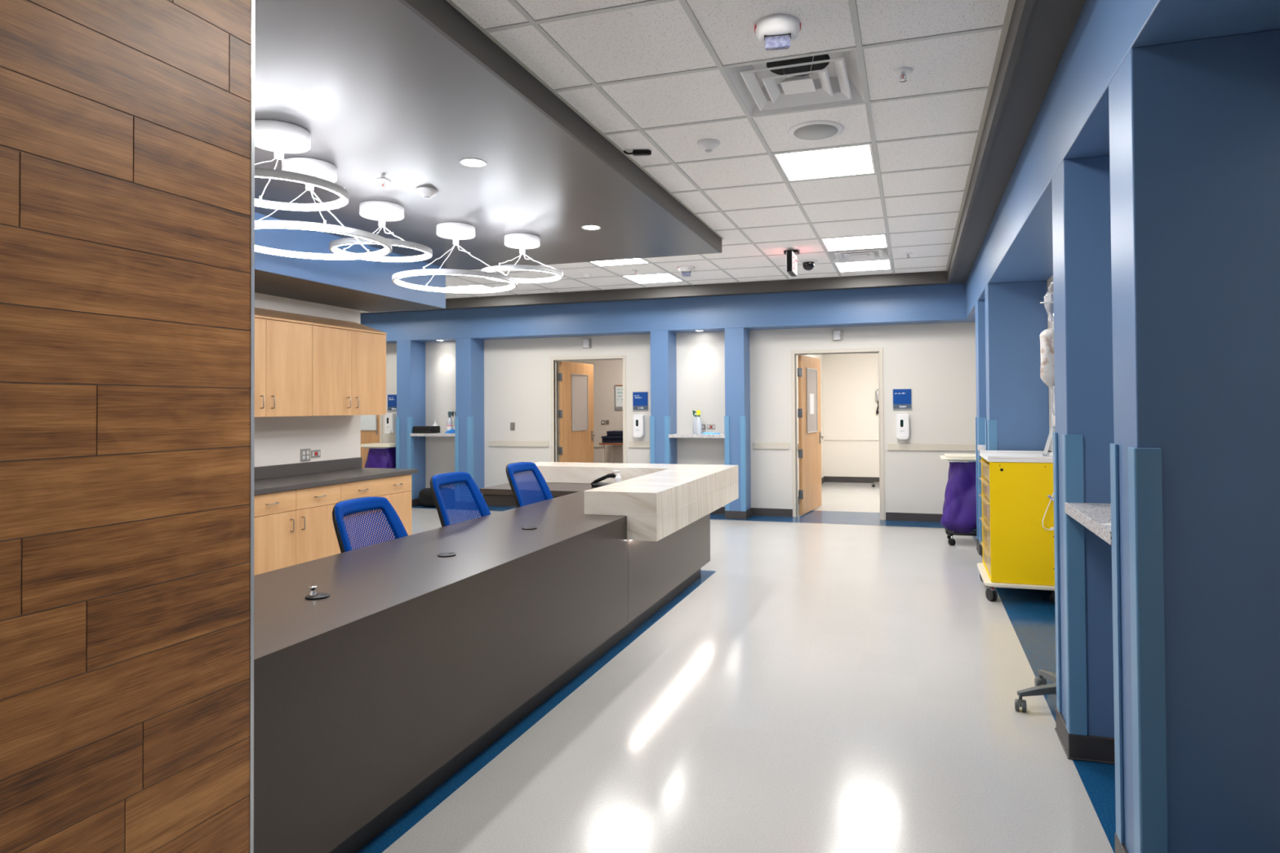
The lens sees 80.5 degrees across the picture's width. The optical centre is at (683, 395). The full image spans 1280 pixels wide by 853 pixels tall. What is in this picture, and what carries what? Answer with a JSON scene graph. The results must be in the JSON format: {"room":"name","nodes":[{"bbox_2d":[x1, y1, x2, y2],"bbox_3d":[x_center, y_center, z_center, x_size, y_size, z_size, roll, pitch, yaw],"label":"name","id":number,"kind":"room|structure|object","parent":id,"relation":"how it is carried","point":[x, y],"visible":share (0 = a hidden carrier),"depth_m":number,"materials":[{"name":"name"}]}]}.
{"room":"hospital nurses station","nodes":[
{"label":"hospital nurses station","id":0,"kind":"room"},
{"bbox_2d":[0,0,251,852],"bbox_3d":[-1.895,-0.028,-0.280,0.140,2.990,4.756,-1,-1,17],"label":"wall","id":1,"kind":"structure","parent":0,"point":[125,125],"depth_m":1.66,"materials":[{"name":"brown wood"}]},
{"bbox_2d":[248,0,254,852],"bbox_3d":[-1.135,0.001,1.980,0.012,2.990,0.011,-1,-1,17],"label":"trim","id":2,"kind":"structure","parent":1,"relation":"attached to","point":[252,53],"depth_m":1.98,"materials":[{"name":"grey metal"}]},
{"bbox_2d":[253,292,360,466],"bbox_3d":[-6.013,0.096,5.879,4.260,2.983,4.925,-1,-1,17],"label":"wall","id":3,"kind":"structure","parent":0,"point":[278,440],"depth_m":6.91,"materials":[{"name":"white paint"}]},
{"bbox_2d":[254,307,312,417],"bbox_3d":[-3.508,-0.289,6.105,0.404,0.926,0.971,-1,-1,17],"label":"upper cabinet","id":4,"kind":"object","parent":3,"relation":"attached to","point":[282,340],"visible":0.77,"depth_m":6.22,"materials":[{"name":"brown wood"}]},
{"bbox_2d":[253,457,362,479],"bbox_3d":[-3.673,0.658,6.189,0.019,0.108,2.944,-1,-1,17],"label":"backsplash","id":5,"kind":"structure","parent":3,"relation":"attached to","point":[306,468],"depth_m":6.89,"materials":[{"name":"grey laminate"}]},
{"bbox_2d":[280,311,386,416],"bbox_3d":[-3.226,-0.277,7.028,0.404,0.926,0.955,-1,-1,17],"label":"upper cabinet","id":6,"kind":"object","parent":3,"relation":"attached to","point":[348,358],"visible":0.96,"depth_m":6.93,"materials":[{"name":"brown wood"}]},
{"bbox_2d":[254,212,445,311],"bbox_3d":[-3.537,-1.258,5.219,0.890,0.730,5.080,-1,-1,17],"label":"ceiling","id":7,"kind":"structure","parent":0,"point":[367,286],"depth_m":6.29,"materials":[{"name":"blue paint"}]},
{"bbox_2d":[254,209,391,260],"label":"pendant","id":8,"kind":"object","parent":7,"relation":"hanging from","point":[259,224],"depth_m":4.28,"materials":[{"name":"white"}]},
{"bbox_2d":[254,227,388,259],"bbox_3d":[-2.136,-0.874,4.314,0.843,0.032,0.843,-1,-1,44],"label":"diffuser","id":9,"kind":"object","parent":8,"relation":"attached to","point":[379,239],"depth_m":4.55,"materials":[{"name":"white plastic"}]},
{"bbox_2d":[557,360,622,462],"bbox_3d":[-1.406,0.252,12.318,4.100,2.800,2.660,-1,-1,17],"label":"wall","id":10,"kind":"structure","parent":0,"point":[607,374],"depth_m":13.60,"materials":[{"name":"beige paint"}]},
{"bbox_2d":[613,385,622,409],"bbox_3d":[-0.936,0.036,13.452,0.620,0.450,0.022,-1,-1,17],"label":"framed notice","id":11,"kind":"object","parent":10,"relation":"attached to","point":[618,389],"visible":0.39,"depth_m":13.52,"materials":[{"name":"white paper"}]},
{"bbox_2d":[360,283,975,511],"bbox_3d":[-1.234,0.033,10.564,10.660,3.183,0.360,-1,-1,17],"label":"wall","id":12,"kind":"structure","parent":0,"point":[736,315],"depth_m":10.13,"materials":[{"name":"blue paint"}]},
{"bbox_2d":[395,417,399,468],"bbox_3d":[-4.263,0.940,11.316,0.068,1.230,0.068,-1,-1,17],"label":"guard","id":13,"kind":"object","parent":12,"relation":"attached to","point":[397,419],"visible":0.55,"depth_m":11.29,"materials":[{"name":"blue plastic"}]},
{"bbox_2d":[407,417,413,499],"bbox_3d":[-4.071,0.938,11.257,0.068,1.230,0.068,-1,-1,17],"label":"guard","id":14,"kind":"object","parent":12,"relation":"attached to","point":[410,420],"visible":0.7,"depth_m":11.23,"materials":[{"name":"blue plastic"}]},
{"bbox_2d":[410,432,455,436],"bbox_3d":[-3.638,0.585,11.284,0.770,0.042,0.374,-1,-1,17],"label":"niche shelf","id":15,"kind":"object","parent":12,"relation":"attached to","point":[438,434],"visible":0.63,"depth_m":11.10,"materials":[{"name":"stone"}]},
{"bbox_2d":[413,426,439,433],"bbox_3d":[-3.823,0.513,11.293,0.392,0.104,0.229,-1,-1,16],"label":"instrument case","id":16,"kind":"object","parent":15,"relation":"on","point":[416,429],"visible":1,"depth_m":11.20,"materials":[{"name":"plastic"}]},
{"bbox_2d":[454,417,459,501],"bbox_3d":[-3.287,0.929,11.018,0.068,1.230,0.068,-1,-1,17],"label":"guard","id":17,"kind":"object","parent":12,"relation":"attached to","point":[456,419],"visible":0.7,"depth_m":10.99,"materials":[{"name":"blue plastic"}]},
{"bbox_2d":[466,417,473,502],"bbox_3d":[-3.091,0.927,10.958,0.068,1.230,0.068,-1,-1,17],"label":"guard","id":18,"kind":"object","parent":12,"relation":"attached to","point":[469,420],"visible":0.77,"depth_m":10.93,"materials":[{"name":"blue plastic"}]},
{"bbox_2d":[649,416,654,463],"bbox_3d":[-0.402,0.896,10.135,0.068,1.230,0.068,-1,-1,17],"label":"guard","id":19,"kind":"object","parent":12,"relation":"attached to","point":[651,418],"visible":0.59,"depth_m":10.11,"materials":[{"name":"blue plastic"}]},
{"bbox_2d":[664,416,671,463],"bbox_3d":[-0.204,0.893,10.075,0.068,1.230,0.068,-1,-1,17],"label":"guard","id":20,"kind":"object","parent":12,"relation":"attached to","point":[667,419],"visible":0.53,"depth_m":10.05,"materials":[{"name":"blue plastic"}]},
{"bbox_2d":[411,497,942,522],"bbox_3d":[-1.225,1.573,10.536,10.670,0.102,0.381,-1,-1,17],"label":"baseboard","id":21,"kind":"structure","parent":12,"relation":"attached to","point":[932,517],"depth_m":9.78,"materials":[{"name":"grey rubber"}]},
{"bbox_2d":[668,433,724,438],"bbox_3d":[0.229,0.541,10.101,0.771,0.042,0.374,-1,-1,17],"label":"niche shelf","id":22,"kind":"object","parent":12,"relation":"attached to","point":[676,435],"visible":0.74,"depth_m":9.93,"materials":[{"name":"stone"}]},
{"bbox_2d":[360,0,1085,314],"bbox_3d":[-3.381,-1.469,4.379,10.205,0.335,12.760,-1,-1,17],"label":"trim","id":23,"kind":"structure","parent":12,"relation":"attached to","point":[1039,32],"depth_m":4.72,"materials":[{"name":"grey paint"}]},
{"bbox_2d":[724,416,729,511],"bbox_3d":[0.581,0.884,9.834,0.068,1.230,0.068,-1,-1,17],"label":"guard","id":24,"kind":"object","parent":12,"relation":"attached to","point":[726,423],"visible":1,"depth_m":9.80,"materials":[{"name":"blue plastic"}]},
{"bbox_2d":[740,416,746,511],"bbox_3d":[0.782,0.882,9.773,0.068,1.230,0.068,-1,-1,17],"label":"guard","id":25,"kind":"object","parent":12,"relation":"attached to","point":[743,419],"visible":1,"depth_m":9.74,"materials":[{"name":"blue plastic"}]},
{"bbox_2d":[791,347,884,519],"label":"door","id":26,"kind":"structure","parent":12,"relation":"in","point":[810,495],"depth_m":10.02,"materials":[{"name":"brown wood"}]},
{"bbox_2d":[805,368,817,432],"bbox_3d":[1.792,0.070,10.487,0.017,0.885,0.550,-1,-1,24],"label":"window","id":27,"kind":"structure","parent":26,"relation":"attached to","point":[811,374],"depth_m":10.48,"materials":[{"name":"clear glass"}]},
{"bbox_2d":[382,321,976,519],"bbox_3d":[-1.115,0.136,10.777,10.760,2.983,0.120,-1,-1,17],"label":"wall","id":28,"kind":"structure","parent":0,"point":[935,361],"depth_m":10.10,"materials":[{"name":"white paint"}]},
{"bbox_2d":[360,414,382,467],"bbox_3d":[-5.236,0.580,12.033,1.144,2.188,0.144,-1,-1,17],"label":"door","id":29,"kind":"structure","parent":28,"relation":"in","point":[366,437],"depth_m":11.90,"materials":[{"name":"brown wood"}]},
{"bbox_2d":[360,414,377,431],"bbox_3d":[-5.142,0.265,11.963,0.675,0.585,0.016,-1,-1,17],"label":"window","id":30,"kind":"structure","parent":29,"relation":"attached to","point":[368,422],"depth_m":11.91,"materials":[{"name":"grey glass"}]},
{"bbox_2d":[384,413,395,433],"bbox_3d":[-4.555,0.436,11.708,0.152,0.316,0.104,-1,-1,17],"label":"dispenser","id":31,"kind":"object","parent":28,"relation":"attached to","point":[389,418],"visible":0.94,"depth_m":11.68,"materials":[{"name":"white plastic"}]},
{"bbox_2d":[387,394,396,411],"bbox_3d":[-4.506,0.120,11.744,0.228,0.270,0.015,-1,-1,17],"label":"room sign","id":32,"kind":"object","parent":28,"relation":"attached to","point":[392,398],"visible":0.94,"depth_m":11.74,"materials":[{"name":"blue plastic"}]},
{"bbox_2d":[488,440,548,447],"bbox_3d":[-2.426,0.710,11.097,0.986,0.094,0.019,-1,-1,17],"label":"rail","id":33,"kind":"object","parent":28,"relation":"attached to","point":[491,442],"visible":1,"depth_m":11.08,"materials":[{"name":"beige plastic"}]},
{"bbox_2d":[551,355,626,462],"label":"door","id":34,"kind":"structure","parent":28,"relation":"in","point":[577,446],"depth_m":11.11,"materials":[{"name":"brown wood"}]},
{"bbox_2d":[571,373,587,431],"bbox_3d":[-1.584,0.110,11.570,0.017,0.865,0.530,-1,-1,19],"label":"window","id":35,"kind":"structure","parent":34,"relation":"attached to","point":[579,382],"depth_m":11.55,"materials":[{"name":"grey glass"}]},
{"bbox_2d":[632,414,644,437],"bbox_3d":[-0.618,0.427,10.504,0.152,0.316,0.104,-1,-1,17],"label":"dispenser","id":36,"kind":"object","parent":28,"relation":"attached to","point":[638,420],"visible":1,"depth_m":10.47,"materials":[{"name":"white plastic"}]},
{"bbox_2d":[632,391,648,411],"bbox_3d":[-0.597,0.085,10.548,0.228,0.270,0.015,-1,-1,17],"label":"room sign","id":37,"kind":"object","parent":28,"relation":"attached to","point":[640,399],"visible":1,"depth_m":10.54,"materials":[{"name":"blue plastic"}]},
{"bbox_2d":[753,442,789,449],"bbox_3d":[1.170,0.669,9.997,0.475,0.094,0.019,-1,-1,17],"label":"rail","id":38,"kind":"object","parent":28,"relation":"attached to","point":[769,446],"visible":1,"depth_m":9.99,"materials":[{"name":"beige plastic"}]},
{"bbox_2d":[893,388,911,410],"bbox_3d":[2.765,0.052,9.520,0.228,0.270,0.015,-1,-1,17],"label":"room sign","id":39,"kind":"object","parent":28,"relation":"attached to","point":[902,397],"visible":1,"depth_m":9.51,"materials":[{"name":"blue plastic"}]},
{"bbox_2d":[896,413,909,439],"bbox_3d":[2.760,0.394,9.470,0.152,0.316,0.104,-1,-1,17],"label":"dispenser","id":40,"kind":"object","parent":28,"relation":"attached to","point":[902,420],"visible":1,"depth_m":9.44,"materials":[{"name":"white plastic"}]},
{"bbox_2d":[887,443,975,451],"bbox_3d":[3.254,0.645,9.360,1.384,0.094,0.019,-1,-1,17],"label":"rail","id":41,"kind":"object","parent":28,"relation":"attached to","point":[891,446],"visible":0.65,"depth_m":9.39,"materials":[{"name":"beige plastic"}]},
{"bbox_2d":[445,0,1015,298],"bbox_3d":[-3.560,-1.547,4.176,9.983,0.222,12.265,-1,-1,17],"label":"ceiling","id":42,"kind":"structure","parent":0,"point":[651,75],"depth_m":3.94,"materials":[{"name":"tile"}]},
{"bbox_2d":[445,284,491,293],"bbox_3d":[-2.687,-1.372,9.686,0.580,0.020,0.580,-1,-1,17],"label":"ceiling light panel","id":43,"kind":"object","parent":42,"relation":"attached to","point":[473,286],"visible":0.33,"depth_m":9.51,"materials":[{"name":"white"}]},
{"bbox_2d":[445,284,491,288],"bbox_3d":[-2.687,-1.370,9.686,0.552,0.008,0.552,-1,-1,17],"label":"diffuser","id":44,"kind":"object","parent":43,"relation":"attached to","point":[474,286],"depth_m":9.51,"materials":[{"name":"plastic"}]},
{"bbox_2d":[254,0,721,270],"bbox_3d":[-2.473,-1.506,2.580,2.895,0.326,9.850,-1,-1,17],"label":"ceiling","id":45,"kind":"structure","parent":42,"relation":"attached to","point":[402,92],"depth_m":3.98,"materials":[{"name":"grey paint"}]},
{"bbox_2d":[254,119,348,211],"bbox_3d":[-2.021,-1.165,3.771,0.640,0.327,0.640,0,-1,6],"label":"pendant","id":46,"kind":"object","parent":45,"relation":"hanging from","point":[280,137],"visible":0.65,"depth_m":3.73,"materials":[{"name":"white metal"}]},
{"bbox_2d":[254,176,345,210],"bbox_3d":[-2.020,-1.018,3.769,0.603,0.032,0.603,0,-1,6],"label":"diffuser","id":47,"kind":"object","parent":46,"relation":"attached to","point":[336,188],"depth_m":3.97,"materials":[{"name":"plastic"}]},
{"bbox_2d":[281,156,337,182],"label":"pendant","id":48,"kind":"object","parent":45,"relation":"hanging from","point":[324,170],"depth_m":4.21,"materials":[{"name":"white"}]},
{"bbox_2d":[328,200,432,262],"bbox_3d":[-2.077,-1.143,5.201,0.660,0.327,0.660,0,-1,-23],"label":"pendant","id":49,"kind":"object","parent":45,"relation":"hanging from","point":[383,211],"visible":0.88,"depth_m":5.12,"materials":[{"name":"white"}]},
{"bbox_2d":[332,243,429,262],"bbox_3d":[-2.076,-0.996,5.199,0.623,0.032,0.623,0,-1,-23],"label":"diffuser","id":50,"kind":"object","parent":49,"relation":"attached to","point":[419,246],"depth_m":5.29,"materials":[{"name":"plastic"}]},
{"bbox_2d":[416,186,437,198],"bbox_3d":[-1.641,-1.290,4.830,0.132,0.050,0.132,-1,-1,17],"label":"smoke detector","id":51,"kind":"object","parent":45,"relation":"attached to","point":[425,192],"visible":1,"depth_m":4.79,"materials":[{"name":"white plastic"}]},
{"bbox_2d":[391,222,517,293],"bbox_3d":[-1.748,-1.077,5.801,0.920,0.447,0.920,0,-1,3],"label":"pendant","id":52,"kind":"object","parent":45,"relation":"hanging from","point":[456,231],"visible":1,"depth_m":5.71,"materials":[{"name":"white"}]},
{"bbox_2d":[394,274,515,293],"bbox_3d":[-1.746,-0.869,5.798,0.883,0.032,0.883,0,-1,3],"label":"diffuser","id":53,"kind":"object","parent":52,"relation":"attached to","point":[500,277],"depth_m":6.03,"materials":[{"name":"plastic"}]},
{"bbox_2d":[459,158,487,167],"bbox_3d":[-1.195,-1.325,4.300,0.152,0.003,0.152,-1,-1,17],"label":"recessed light","id":54,"kind":"object","parent":45,"relation":"in","point":[472,162],"visible":1,"depth_m":4.30,"materials":[{"name":"white"}]},
{"bbox_2d":[480,232,563,283],"bbox_3d":[-1.315,-1.134,6.165,0.660,0.327,0.660,-1,-1,11],"label":"pendant","id":55,"kind":"object","parent":45,"relation":"hanging from","point":[521,241],"visible":0.84,"depth_m":6.06,"materials":[{"name":"white"}]},
{"bbox_2d":[486,269,560,283],"bbox_3d":[-1.314,-0.987,6.163,0.623,0.032,0.623,-1,-1,11],"label":"diffuser","id":56,"kind":"object","parent":55,"relation":"attached to","point":[557,272],"depth_m":6.36,"materials":[{"name":"plastic"}]},
{"bbox_2d":[590,257,648,266],"bbox_3d":[-0.712,-1.414,7.807,0.580,0.020,0.580,-1,-1,17],"label":"ceiling light panel","id":57,"kind":"object","parent":42,"relation":"attached to","point":[629,261],"visible":0.37,"depth_m":7.97,"materials":[{"name":"white"}]},
{"bbox_2d":[622,273,683,284],"bbox_3d":[-0.355,-1.399,8.973,0.580,0.020,0.580,-1,-1,17],"label":"ceiling light panel","id":58,"kind":"object","parent":42,"relation":"attached to","point":[661,277],"visible":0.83,"depth_m":8.99,"materials":[{"name":"white"}]},
{"bbox_2d":[677,265,694,276],"bbox_3d":[0.033,-1.349,8.228,0.184,0.112,0.178,0,-1,0],"label":"fire alarm strobe","id":59,"kind":"object","parent":42,"relation":"attached to","point":[686,270],"visible":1,"depth_m":8.18,"materials":[{"name":"white plastic"}]},
{"bbox_2d":[697,138,719,152],"bbox_3d":[0.148,-1.439,4.366,0.132,0.050,0.132,-1,-1,17],"label":"smoke detector","id":60,"kind":"object","parent":42,"relation":"attached to","point":[708,145],"visible":1,"depth_m":4.33,"materials":[{"name":"white plastic"}]},
{"bbox_2d":[754,13,800,50],"bbox_3d":[0.380,-1.429,3.024,0.184,0.112,0.178,-1,-1,8],"label":"fire alarm strobe","id":61,"kind":"object","parent":42,"relation":"attached to","point":[775,31],"visible":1,"depth_m":2.97,"materials":[{"name":"white plastic"}]},
{"bbox_2d":[783,249,799,276],"bbox_3d":[1.070,-1.308,7.429,0.145,0.224,0.310,-1,-1,17],"label":"exit sign","id":62,"kind":"object","parent":42,"relation":"hanging from","point":[791,257],"visible":1,"depth_m":7.31,"materials":[{"name":"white plastic"}]},
{"bbox_2d":[724,49,864,115],"bbox_3d":[0.549,-1.530,3.597,0.584,0.130,0.584,-1,-1,17],"label":"ceiling vent","id":63,"kind":"object","parent":42,"relation":"in","point":[833,79],"visible":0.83,"depth_m":3.66,"materials":[{"name":"white metal"}]},
{"bbox_2d":[787,120,844,141],"bbox_3d":[0.737,-1.466,4.191,0.310,0.008,0.310,-1,-1,17],"label":"ceiling speaker","id":64,"kind":"object","parent":42,"relation":"attached to","point":[819,130],"visible":1,"depth_m":4.17,"materials":[{"name":"white"}]},
{"bbox_2d":[793,124,838,139],"bbox_3d":[0.737,-1.467,4.191,0.244,0.006,0.244,-1,-1,17],"label":"grille","id":65,"kind":"object","parent":64,"relation":"attached to","point":[801,131],"depth_m":4.19,"materials":[{"name":"grey"}]},
{"bbox_2d":[773,141,875,181],"bbox_3d":[0.906,-1.470,4.762,0.580,0.020,0.580,-1,-1,17],"label":"ceiling light panel","id":66,"kind":"object","parent":42,"relation":"attached to","point":[855,160],"visible":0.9,"depth_m":4.75,"materials":[{"name":"white"}]},
{"bbox_2d":[820,234,888,251],"bbox_3d":[1.619,-1.440,7.094,0.580,0.020,0.580,-1,-1,17],"label":"ceiling light panel","id":67,"kind":"object","parent":42,"relation":"attached to","point":[873,241],"visible":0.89,"depth_m":7.09,"materials":[{"name":"white"}]},
{"bbox_2d":[827,248,889,262],"bbox_3d":[1.798,-1.478,7.678,0.584,0.130,0.584,-1,-1,17],"label":"ceiling vent","id":68,"kind":"object","parent":42,"relation":"in","point":[883,253],"visible":0.62,"depth_m":7.76,"materials":[{"name":"white"}]},
{"bbox_2d":[834,257,891,271],"bbox_3d":[1.976,-1.425,8.260,0.580,0.020,0.580,-1,-1,17],"label":"ceiling light panel","id":69,"kind":"object","parent":42,"relation":"attached to","point":[874,264],"visible":0.93,"depth_m":8.26,"materials":[{"name":"white"}]},
{"bbox_2d":[893,66,912,82],"bbox_3d":[1.006,-1.461,3.448,0.088,0.044,0.088,-1,-1,17],"label":"sprinkler","id":70,"kind":"object","parent":42,"relation":"attached to","point":[902,71],"visible":1,"depth_m":3.44,"materials":[{"name":"white"}]},
{"bbox_2d":[355,482,1115,852],"bbox_3d":[-1.864,1.571,6.668,11.900,0.001,18.300,-1,-1,17],"label":"floor","id":71,"kind":"structure","parent":0,"point":[836,677],"depth_m":3.44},
{"bbox_2d":[253,484,340,575],"bbox_3d":[-3.360,1.161,6.074,0.674,0.823,0.972,-1,-1,17],"label":"base cabinet","id":72,"kind":"object","parent":71,"relation":"on","point":[292,527],"visible":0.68,"depth_m":5.96,"materials":[{"name":"brown wood"}]},
{"bbox_2d":[332,496,408,552],"bbox_3d":[-1.321,1.025,3.784,0.791,0.999,0.605,-1,-1,17],"label":"office chair","id":73,"kind":"object","parent":71,"relation":"on","point":[342,508],"visible":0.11,"depth_m":3.86,"materials":[{"name":"blue fabric"}]},
{"bbox_2d":[339,474,411,553],"bbox_3d":[-3.078,1.173,6.995,0.674,0.823,0.954,-1,-1,17],"label":"base cabinet","id":74,"kind":"object","parent":71,"relation":"on","point":[397,490],"visible":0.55,"depth_m":7.01,"materials":[{"name":"brown wood"}]},
{"bbox_2d":[360,442,395,468],"bbox_3d":[-4.584,1.198,11.493,0.592,0.927,0.486,-1,-1,17],"label":"hamper","id":75,"kind":"object","parent":71,"relation":"on","point":[383,455],"visible":0.33,"depth_m":11.32,"materials":[{"name":"purple fabric"}]},
{"bbox_2d":[418,487,454,506],"bbox_3d":[-3.653,1.511,11.182,0.543,0.276,0.323,-1,-1,17],"label":"duffel bag","id":76,"kind":"object","parent":71,"relation":"on","point":[425,496],"visible":0.52,"depth_m":11.10,"materials":[{"name":"black fabric"}]},
{"bbox_2d":[430,471,490,527],"bbox_3d":[-1.092,1.002,4.531,0.791,1.064,0.605,-1,-1,17],"label":"office chair","id":77,"kind":"object","parent":71,"relation":"on","point":[437,481],"visible":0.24,"depth_m":4.61,"materials":[{"name":"blue plastic"}]},
{"bbox_2d":[253,481,710,852],"bbox_3d":[-1.304,1.141,4.531,1.770,0.787,4.730,-1,-1,17],"label":"reception desk","id":78,"kind":"object","parent":71,"relation":"on","point":[370,695],"visible":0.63,"depth_m":2.87,"materials":[{"name":"grey laminate"}]},
{"bbox_2d":[304,585,329,599],"bbox_3d":[-1.306,0.702,2.695,0.082,0.038,0.082,0,-1,-6],"label":"cable grommet","id":79,"kind":"object","parent":78,"relation":"on","point":[313,595],"visible":1,"depth_m":2.69,"materials":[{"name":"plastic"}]},
{"bbox_2d":[253,487,622,656],"bbox_3d":[-0.882,0.766,4.407,0.838,0.045,4.730,-1,-1,17],"label":"countertop","id":80,"kind":"structure","parent":78,"relation":"on","point":[358,582],"depth_m":3.18,"materials":[{"name":"grey laminate"}]},
{"bbox_2d":[591,472,616,487],"bbox_3d":[-0.674,0.711,6.368,0.231,0.120,0.160,-1,-1,17],"label":"stapler","id":81,"kind":"object","parent":78,"relation":"on","point":[595,483],"visible":0.81,"depth_m":6.34,"materials":[{"name":"black plastic"}]},
{"bbox_2d":[515,462,738,541],"bbox_3d":[-0.773,0.768,5.945,1.966,0.300,2.235,-1,-1,17],"label":"countertop","id":82,"kind":"structure","parent":78,"relation":"on","point":[657,500],"depth_m":5.33,"materials":[{"name":"stone"}]},
{"bbox_2d":[506,462,553,507],"bbox_3d":[-0.839,1.012,5.358,0.791,1.064,0.605,-1,-1,17],"label":"office chair","id":83,"kind":"object","parent":71,"relation":"on","point":[512,468],"visible":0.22,"depth_m":5.44,"materials":[{"name":"blue plastic"}]},
{"bbox_2d":[599,442,622,462],"bbox_3d":[-0.936,1.241,13.134,0.920,0.840,0.520,-1,-1,17],"label":"side table","id":84,"kind":"object","parent":71,"relation":"on","point":[602,444],"visible":0.26,"depth_m":13.04,"materials":[{"name":"brown wood"}]},
{"bbox_2d":[939,453,977,545],"bbox_3d":[3.020,1.093,7.955,0.592,0.927,0.486,-1,-1,17],"label":"hamper","id":85,"kind":"object","parent":71,"relation":"on","point":[959,508],"visible":0.63,"depth_m":7.80,"materials":[{"name":"purple fabric"}]},
{"bbox_2d":[977,450,1054,604],"bbox_3d":[2.596,0.989,5.844,0.555,1.078,0.780,-1,-1,17],"label":"cart","id":86,"kind":"object","parent":71,"relation":"on","point":[1019,553],"visible":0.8,"depth_m":5.52,"materials":[{"name":"yellow"}]},
{"bbox_2d":[979,450,1053,462],"bbox_3d":[2.609,0.472,5.847,0.522,0.044,0.732,-1,-1,17],"label":"cart top","id":87,"kind":"object","parent":86,"relation":"on","point":[991,456],"depth_m":5.57,"materials":[{"name":"white plastic"}]},
{"bbox_2d":[1042,426,1055,456],"bbox_3d":[2.756,0.347,5.654,0.084,0.233,0.206,-1,-1,17],"label":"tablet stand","id":88,"kind":"object","parent":86,"relation":"on","point":[1048,446],"visible":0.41,"depth_m":5.64,"materials":[{"name":"white plastic"}]},
{"bbox_2d":[1014,282,1056,711],"bbox_3d":[1.856,0.456,3.629,0.436,2.087,0.440,-1,-1,39],"label":"pole","id":89,"kind":"object","parent":71,"relation":"on","point":[1042,687],"visible":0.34,"depth_m":3.58,"materials":[{"name":"grey metal"}]},
{"bbox_2d":[1040,288,1055,445],"bbox_3d":[1.875,-0.035,3.829,0.113,1.036,0.125,-1,-1,17],"label":"bag","id":90,"kind":"object","parent":89,"relation":"hanging from","point":[1046,373],"visible":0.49,"depth_m":3.80,"materials":[{"name":"white plastic"}]},
{"bbox_3d":[-3.645,1.149,5.143,0.674,0.823,0.972,-1,-1,17],"label":"base cabinet","id":91,"kind":"object","parent":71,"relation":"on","visible":0},
{"bbox_2d":[253,457,417,495],"bbox_3d":[-3.361,0.675,6.105,0.664,0.148,2.966,-1,-1,17],"label":"countertop","id":92,"kind":"structure","parent":91,"relation":"on","point":[289,477],"depth_m":6.70,"materials":[{"name":"grey laminate"}]},
{"bbox_2d":[796,353,879,504],"bbox_3d":[3.591,0.211,11.835,3.460,2.800,4.660,-1,-1,17],"label":"wall","id":93,"kind":"structure","parent":0,"point":[849,383],"depth_m":14.28,"materials":[{"name":"white paint"}]},
{"bbox_2d":[1046,275,1055,453],"bbox_3d":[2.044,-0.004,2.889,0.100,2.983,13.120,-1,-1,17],"label":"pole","id":94,"kind":"structure","parent":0,"point":[1050,324],"depth_m":6.10,"materials":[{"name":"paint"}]},
{"bbox_2d":[965,0,1279,852],"bbox_3d":[1.726,-0.103,2.799,0.455,3.183,12.760,-1,-1,17],"label":"wall","id":95,"kind":"structure","parent":0,"point":[1144,180],"depth_m":2.12,"materials":[{"name":"blue paint"}]},
{"bbox_2d":[975,417,977,539],"bbox_3d":[2.997,0.835,7.615,0.068,1.230,0.068,-1,-1,17],"label":"guard","id":96,"kind":"object","parent":95,"relation":"attached to","point":[975,417],"visible":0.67,"depth_m":7.59,"materials":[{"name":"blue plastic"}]},
{"bbox_2d":[977,417,985,544],"bbox_3d":[2.914,0.831,7.344,0.068,1.230,0.068,-1,-1,17],"label":"guard","id":97,"kind":"object","parent":95,"relation":"attached to","point":[981,421],"visible":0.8,"depth_m":7.32,"materials":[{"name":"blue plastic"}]},
{"bbox_2d":[987,419,997,450],"bbox_3d":[2.603,0.818,6.330,0.068,1.230,0.068,-1,-1,17],"label":"guard","id":98,"kind":"object","parent":95,"relation":"attached to","point":[992,424],"visible":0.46,"depth_m":6.30,"materials":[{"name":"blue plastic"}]},
{"bbox_2d":[976,538,1128,852],"bbox_3d":[2.119,1.453,4.050,0.478,0.102,10.830,-1,-1,17],"label":"baseboard","id":99,"kind":"structure","parent":95,"relation":"attached to","point":[1093,748],"depth_m":3.08,"materials":[{"name":"grey rubber"}]},
{"bbox_2d":[1053,431,1061,712],"bbox_3d":[1.690,0.780,3.344,0.068,1.230,0.068,-1,-1,17],"label":"guard","id":100,"kind":"object","parent":95,"relation":"attached to","point":[1055,434],"visible":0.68,"depth_m":3.33,"materials":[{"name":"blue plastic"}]},
{"bbox_2d":[1062,434,1087,735],"bbox_3d":[1.624,0.777,3.130,0.068,1.230,0.068,-1,-1,17],"label":"guard","id":101,"kind":"object","parent":95,"relation":"attached to","point":[1076,704],"visible":1,"depth_m":3.10,"materials":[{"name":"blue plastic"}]},
{"bbox_2d":[1064,502,1111,545],"bbox_3d":[1.691,0.457,2.689,0.467,0.044,0.763,-1,-1,17],"label":"niche shelf","id":102,"kind":"object","parent":95,"relation":"attached to","point":[1091,516],"visible":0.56,"depth_m":2.78,"materials":[{"name":"stone"}]},
{"bbox_2d":[1110,443,1124,844],"bbox_3d":[1.386,0.767,2.353,0.068,1.230,0.068,-1,-1,17],"label":"guard","id":103,"kind":"object","parent":95,"relation":"attached to","point":[1113,447],"visible":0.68,"depth_m":2.34,"materials":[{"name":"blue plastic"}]},
{"bbox_2d":[1128,446,1168,852],"bbox_3d":[1.324,0.764,2.148,0.068,1.230,0.068,-1,-1,17],"label":"guard","id":104,"kind":"object","parent":95,"relation":"attached to","point":[1144,464],"visible":1,"depth_m":2.12,"materials":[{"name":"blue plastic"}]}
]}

